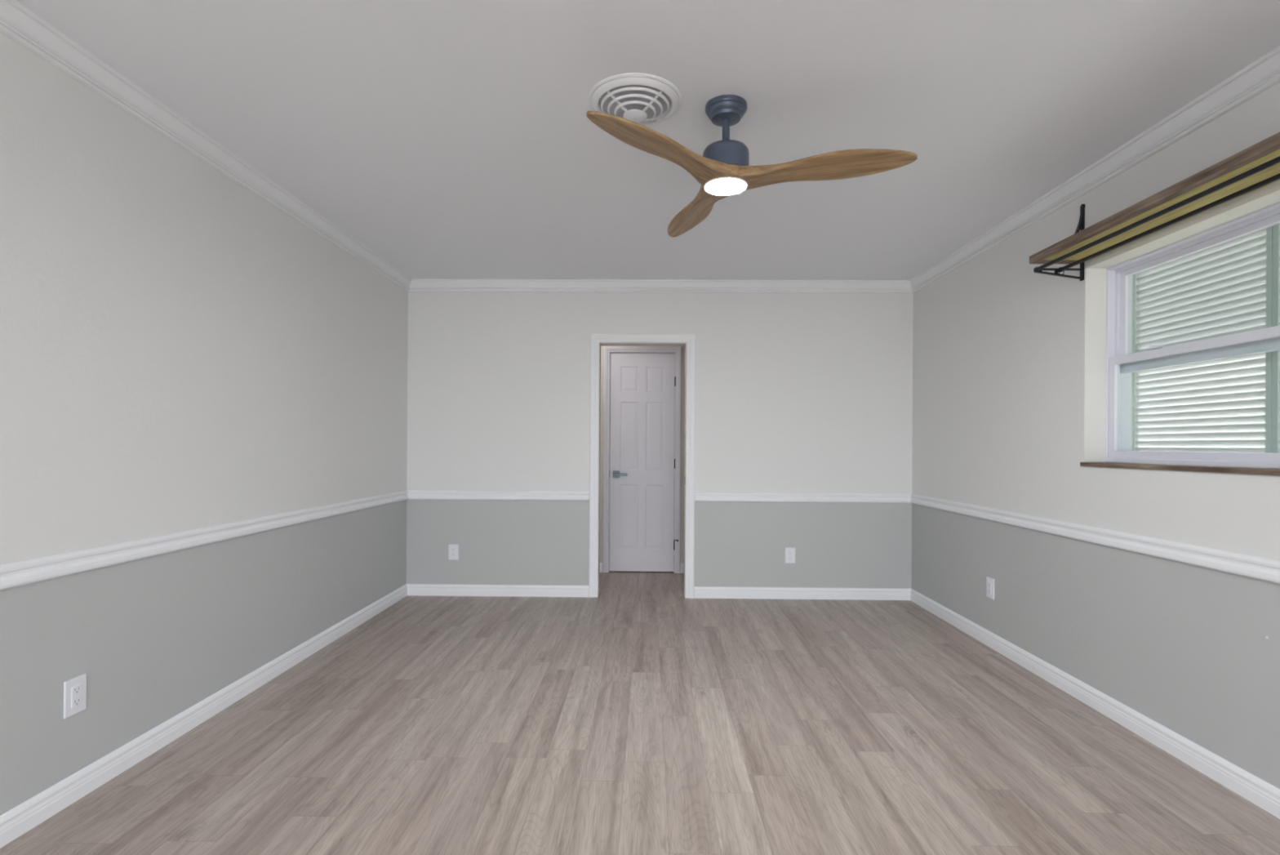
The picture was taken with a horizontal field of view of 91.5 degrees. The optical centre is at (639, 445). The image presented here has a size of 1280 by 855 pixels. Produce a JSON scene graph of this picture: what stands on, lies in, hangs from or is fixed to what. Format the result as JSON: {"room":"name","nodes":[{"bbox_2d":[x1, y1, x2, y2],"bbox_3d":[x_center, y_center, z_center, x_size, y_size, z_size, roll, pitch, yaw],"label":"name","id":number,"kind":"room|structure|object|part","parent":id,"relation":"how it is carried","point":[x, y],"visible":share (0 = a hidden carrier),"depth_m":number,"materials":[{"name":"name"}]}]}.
{"room":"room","nodes":[
{"label":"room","id":0,"kind":"room"},
{"bbox_2d":[0,31,408,814],"bbox_3d":[-1.964,-0.060,0.887,0.200,2.440,7.919,0,0,1],"label":"wall","id":1,"kind":"structure","parent":0,"point":[180,351],"depth_m":2.38,"materials":[{"name":"paint"}]},
{"bbox_2d":[63,673,86,718],"bbox_3d":[-1.849,0.819,2.044,0.009,0.119,0.078,0,0,1],"label":"wall outlet","id":2,"kind":"object","parent":1,"relation":"attached to","point":[75,688],"visible":1,"depth_m":2.04,"materials":[{"name":"white plastic"}]},
{"bbox_2d":[71,683,81,707],"bbox_3d":[-1.846,0.819,2.044,0.004,0.067,0.033,0,0,1],"label":"receptacle","id":3,"kind":"object","parent":2,"relation":"attached to","point":[76,688],"depth_m":2.04,"materials":[{"name":"grey plastic"}]},
{"bbox_2d":[0,583,407,848],"bbox_3d":[-1.864,1.117,0.886,0.014,0.087,7.919,0,0,1],"label":"baseboard","id":4,"kind":"structure","parent":1,"relation":"attached to","point":[15,822],"depth_m":2.38,"materials":[{"name":"white paint"}]},
{"bbox_2d":[0,489,408,590],"bbox_3d":[-1.857,0.382,0.886,0.020,0.073,7.919,0,0,1],"label":"trim","id":5,"kind":"structure","parent":1,"relation":"attached to","point":[15,574],"depth_m":2.38,"materials":[{"name":"white paint"}]},
{"bbox_2d":[0,0,412,291],"bbox_3d":[-1.833,-1.236,0.886,0.048,0.087,7.919,0,0,1],"label":"trim","id":6,"kind":"structure","parent":1,"relation":"attached to","point":[18,23],"depth_m":2.36,"materials":[{"name":"white paint"}]},
{"bbox_2d":[0,570,1279,854],"bbox_3d":[0.096,1.223,1.429,4.319,0.100,9.460,0,0,1],"label":"floor","id":7,"kind":"structure","parent":0,"point":[640,716],"depth_m":2.39,"materials":[{"name":"plastic"}]},
{"bbox_2d":[600,346,684,572],"bbox_3d":[0.029,-0.048,5.550,2.700,2.440,1.181,0,0,1],"label":"wall","id":8,"kind":"structure","parent":0,"point":[682,402],"depth_m":5.76,"materials":[{"name":"paint"}]},
{"bbox_2d":[602,346,681,573],"bbox_3d":[0.019,0.129,5.792,0.717,2.086,0.176,0,0,1],"label":"door","id":9,"kind":"structure","parent":8,"relation":"in","point":[642,384],"depth_m":5.76,"materials":[{"name":"white paint"}]},
{"bbox_3d":[-0.219,0.266,5.759,0.066,0.066,0.008,0,0,1],"label":"handle","id":10,"kind":"part","parent":9,"relation":"part of","materials":[{"name":"grey metal"}]},
{"bbox_3d":[-0.174,0.266,5.731,0.115,0.022,0.048,0,0,1],"label":"lever","id":11,"kind":"part","parent":9,"relation":"part of","materials":[{"name":"grey metal"}]},
{"bbox_2d":[600,562,684,573],"bbox_3d":[0.025,1.129,5.753,2.500,0.087,0.014,0,0,1],"label":"baseboard","id":12,"kind":"structure","parent":8,"relation":"attached to","point":[601,563],"depth_m":5.75,"materials":[{"name":"white paint"}]},
{"bbox_2d":[14,0,1279,279],"bbox_3d":[0.111,-1.327,1.429,4.319,0.120,9.460,0,0,1],"label":"ceiling","id":13,"kind":"structure","parent":0,"point":[448,139],"depth_m":2.32,"materials":[{"name":"white paint"}]},
{"bbox_2d":[588,72,681,125],"bbox_3d":[-0.018,-1.234,2.298,0.344,0.068,0.344,0,0,1],"label":"ceiling vent","id":14,"kind":"object","parent":13,"relation":"in","point":[642,99],"visible":0.81,"depth_m":2.24,"materials":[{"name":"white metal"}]},
{"bbox_2d":[586,94,917,237],"bbox_3d":[0.402,-1.113,2.412,1.112,0.305,1.110,0,0,1],"label":"ceiling fan","id":15,"kind":"object","parent":13,"relation":"hanging from","point":[723,171],"visible":1,"depth_m":2.24,"materials":[{"name":"brown wood"}]},
{"bbox_3d":[0.064,-0.995,2.083,0.610,0.047,0.159,0,0,-44],"label":"blade","id":16,"kind":"part","parent":15,"relation":"part of","materials":[{"name":"brown wood"}]},
{"bbox_3d":[0.234,-0.994,2.674,0.159,0.047,0.610,0,0,-14],"label":"blade","id":17,"kind":"part","parent":15,"relation":"part of","materials":[{"name":"brown wood"}]},
{"bbox_3d":[0.661,-0.991,2.231,0.610,0.047,0.159,0,0,16],"label":"blade","id":18,"kind":"part","parent":15,"relation":"part of","materials":[{"name":"brown wood"}]},
{"bbox_2d":[406,292,913,588],"bbox_3d":[0.152,-0.047,4.887,4.319,2.440,0.140,0,0,1],"label":"wall","id":19,"kind":"structure","parent":0,"point":[797,393],"depth_m":4.81,"materials":[{"name":"paint"}]},
{"bbox_2d":[448,544,458,559],"bbox_3d":[-1.446,0.825,4.835,0.078,0.119,0.009,0,0,1],"label":"wall outlet","id":20,"kind":"object","parent":19,"relation":"attached to","point":[453,549],"visible":1,"depth_m":4.83,"materials":[{"name":"white plastic"}]},
{"bbox_2d":[406,583,588,596],"bbox_3d":[-1.106,1.122,4.828,1.420,0.087,0.014,0,0,1],"label":"baseboard","id":21,"kind":"structure","parent":19,"relation":"attached to","point":[428,589],"depth_m":4.82,"materials":[{"name":"white paint"}]},
{"bbox_2d":[407,489,589,500],"bbox_3d":[-1.101,0.387,4.825,1.420,0.073,0.020,0,0,1],"label":"trim","id":22,"kind":"structure","parent":19,"relation":"attached to","point":[412,494],"depth_m":4.82,"materials":[{"name":"white paint"}]},
{"bbox_2d":[588,333,695,598],"bbox_3d":[0.017,0.155,4.880,0.813,2.034,0.158,0,0,1],"label":"door frame","id":23,"kind":"structure","parent":19,"relation":"attached to","point":[597,340],"depth_m":4.81,"materials":[{"name":"white paint"}]},
{"bbox_2d":[408,279,912,293],"bbox_3d":[0.148,-1.224,4.793,3.899,0.087,0.048,0,0,1],"label":"trim","id":24,"kind":"structure","parent":19,"relation":"attached to","point":[416,285],"depth_m":4.79,"materials":[{"name":"white paint"}]},
{"bbox_2d":[785,547,795,563],"bbox_3d":[1.155,0.845,4.798,0.078,0.119,0.009,0,0,1],"label":"wall outlet","id":25,"kind":"object","parent":19,"relation":"attached to","point":[789,552],"visible":1,"depth_m":4.80,"materials":[{"name":"white plastic"}]},
{"bbox_2d":[693,586,911,599],"bbox_3d":[1.250,1.136,4.795,1.666,0.087,0.014,0,0,1],"label":"baseboard","id":26,"kind":"structure","parent":19,"relation":"attached to","point":[700,592],"depth_m":4.79,"materials":[{"name":"white paint"}]},
{"bbox_2d":[694,492,911,502],"bbox_3d":[1.254,0.401,4.792,1.666,0.073,0.020,0,0,1],"label":"trim","id":27,"kind":"structure","parent":19,"relation":"attached to","point":[699,496],"depth_m":4.79,"materials":[{"name":"white paint"}]},
{"bbox_2d":[911,82,1279,788],"bbox_3d":[2.143,-0.035,0.829,0.222,2.440,7.919,0,0,1],"label":"wall","id":28,"kind":"structure","parent":0,"point":[998,343],"depth_m":2.94,"materials":[{"name":"paint"}]},
{"bbox_2d":[986,576,994,599],"bbox_3d":[2.065,0.840,3.680,0.009,0.119,0.078,0,0,1],"label":"wall outlet","id":29,"kind":"object","parent":28,"relation":"attached to","point":[990,581],"visible":1,"depth_m":3.67,"materials":[{"name":"white plastic"}]},
{"bbox_2d":[987,581,991,593],"bbox_3d":[2.063,0.840,3.680,0.004,0.067,0.033,0,0,1],"label":"receptacle","id":30,"kind":"object","parent":29,"relation":"attached to","point":[989,583],"depth_m":3.68,"materials":[{"name":"grey plastic"}]},
{"bbox_2d":[909,45,1279,293],"bbox_3d":[2.017,-1.212,0.831,0.048,0.087,7.919,0,0,1],"label":"trim","id":31,"kind":"structure","parent":28,"relation":"attached to","point":[1263,73],"depth_m":2.59,"materials":[{"name":"white paint"}]},
{"bbox_2d":[910,588,1279,818],"bbox_3d":[2.020,1.141,0.831,0.014,0.087,7.919,0,0,1],"label":"baseboard","id":32,"kind":"structure","parent":28,"relation":"attached to","point":[1264,794],"depth_m":2.59,"materials":[{"name":"white paint"}]},
{"bbox_2d":[910,493,1279,583],"bbox_3d":[2.022,0.406,0.831,0.020,0.073,7.919,0,0,1],"label":"trim","id":33,"kind":"structure","parent":28,"relation":"attached to","point":[1245,565],"depth_m":2.59,"materials":[{"name":"white paint"}]},
{"bbox_2d":[1029,132,1279,280],"bbox_3d":[1.941,-0.949,2.205,0.237,0.357,1.465,0,0,1],"label":"wall shelf","id":34,"kind":"object","parent":28,"relation":"attached to","point":[1268,149],"visible":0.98,"depth_m":2.22,"materials":[{"name":"brown wood"}]},
{"bbox_2d":[1033,155,1279,272],"bbox_3d":[1.839,-0.820,2.206,0.024,0.024,1.424,0,0,1],"label":"curtain rod","id":35,"kind":"object","parent":34,"relation":"attached to","point":[1273,162],"visible":1,"depth_m":2.15,"materials":[{"name":"black metal"}]},
{"bbox_2d":[1057,173,1279,272],"bbox_3d":[1.948,-0.818,2.205,0.023,0.023,1.424,0,0,1],"label":"curtain rod","id":36,"kind":"object","parent":34,"relation":"attached to","point":[1276,177],"visible":1,"depth_m":2.24,"materials":[{"name":"black metal"}]},
{"bbox_2d":[1080,188,1279,475],"bbox_3d":[2.153,-0.364,2.266,0.208,0.922,1.296,0,0,1],"label":"window","id":37,"kind":"structure","parent":28,"relation":"in","point":[1109,362],"depth_m":2.71,"materials":[{"name":"white plastic"}]},
{"bbox_3d":[2.100,0.088,2.266,0.108,0.019,1.296,0,0,1],"label":"sill","id":38,"kind":"part","parent":37,"relation":"part of","materials":[{"name":"brown wood"}]},
{"bbox_3d":[2.174,-0.173,2.265,0.024,0.465,1.248,0,0,1],"label":"sash","id":39,"kind":"part","parent":37,"relation":"part of","materials":[{"name":"white plastic"}]},
{"bbox_3d":[2.216,-0.567,2.265,0.024,0.472,1.228,0,0,1],"label":"sash","id":40,"kind":"part","parent":37,"relation":"part of","materials":[{"name":"white plastic"}]},
{"bbox_2d":[1131,226,1272,468],"bbox_3d":[2.307,-0.374,2.600,0.032,1.120,0.682,0,0,1],"label":"louvered shutter","id":41,"kind":"object","parent":37,"relation":"attached to","point":[1224,405],"visible":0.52,"depth_m":2.53,"materials":[{"name":"white plastic"}]},
{"bbox_2d":[1271,222,1279,468],"bbox_3d":[2.298,-0.374,1.917,0.032,1.120,0.682,0,0,1],"label":"louvered shutter","id":42,"kind":"object","parent":37,"relation":"attached to","point":[1276,228],"visible":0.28,"depth_m":2.24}
]}

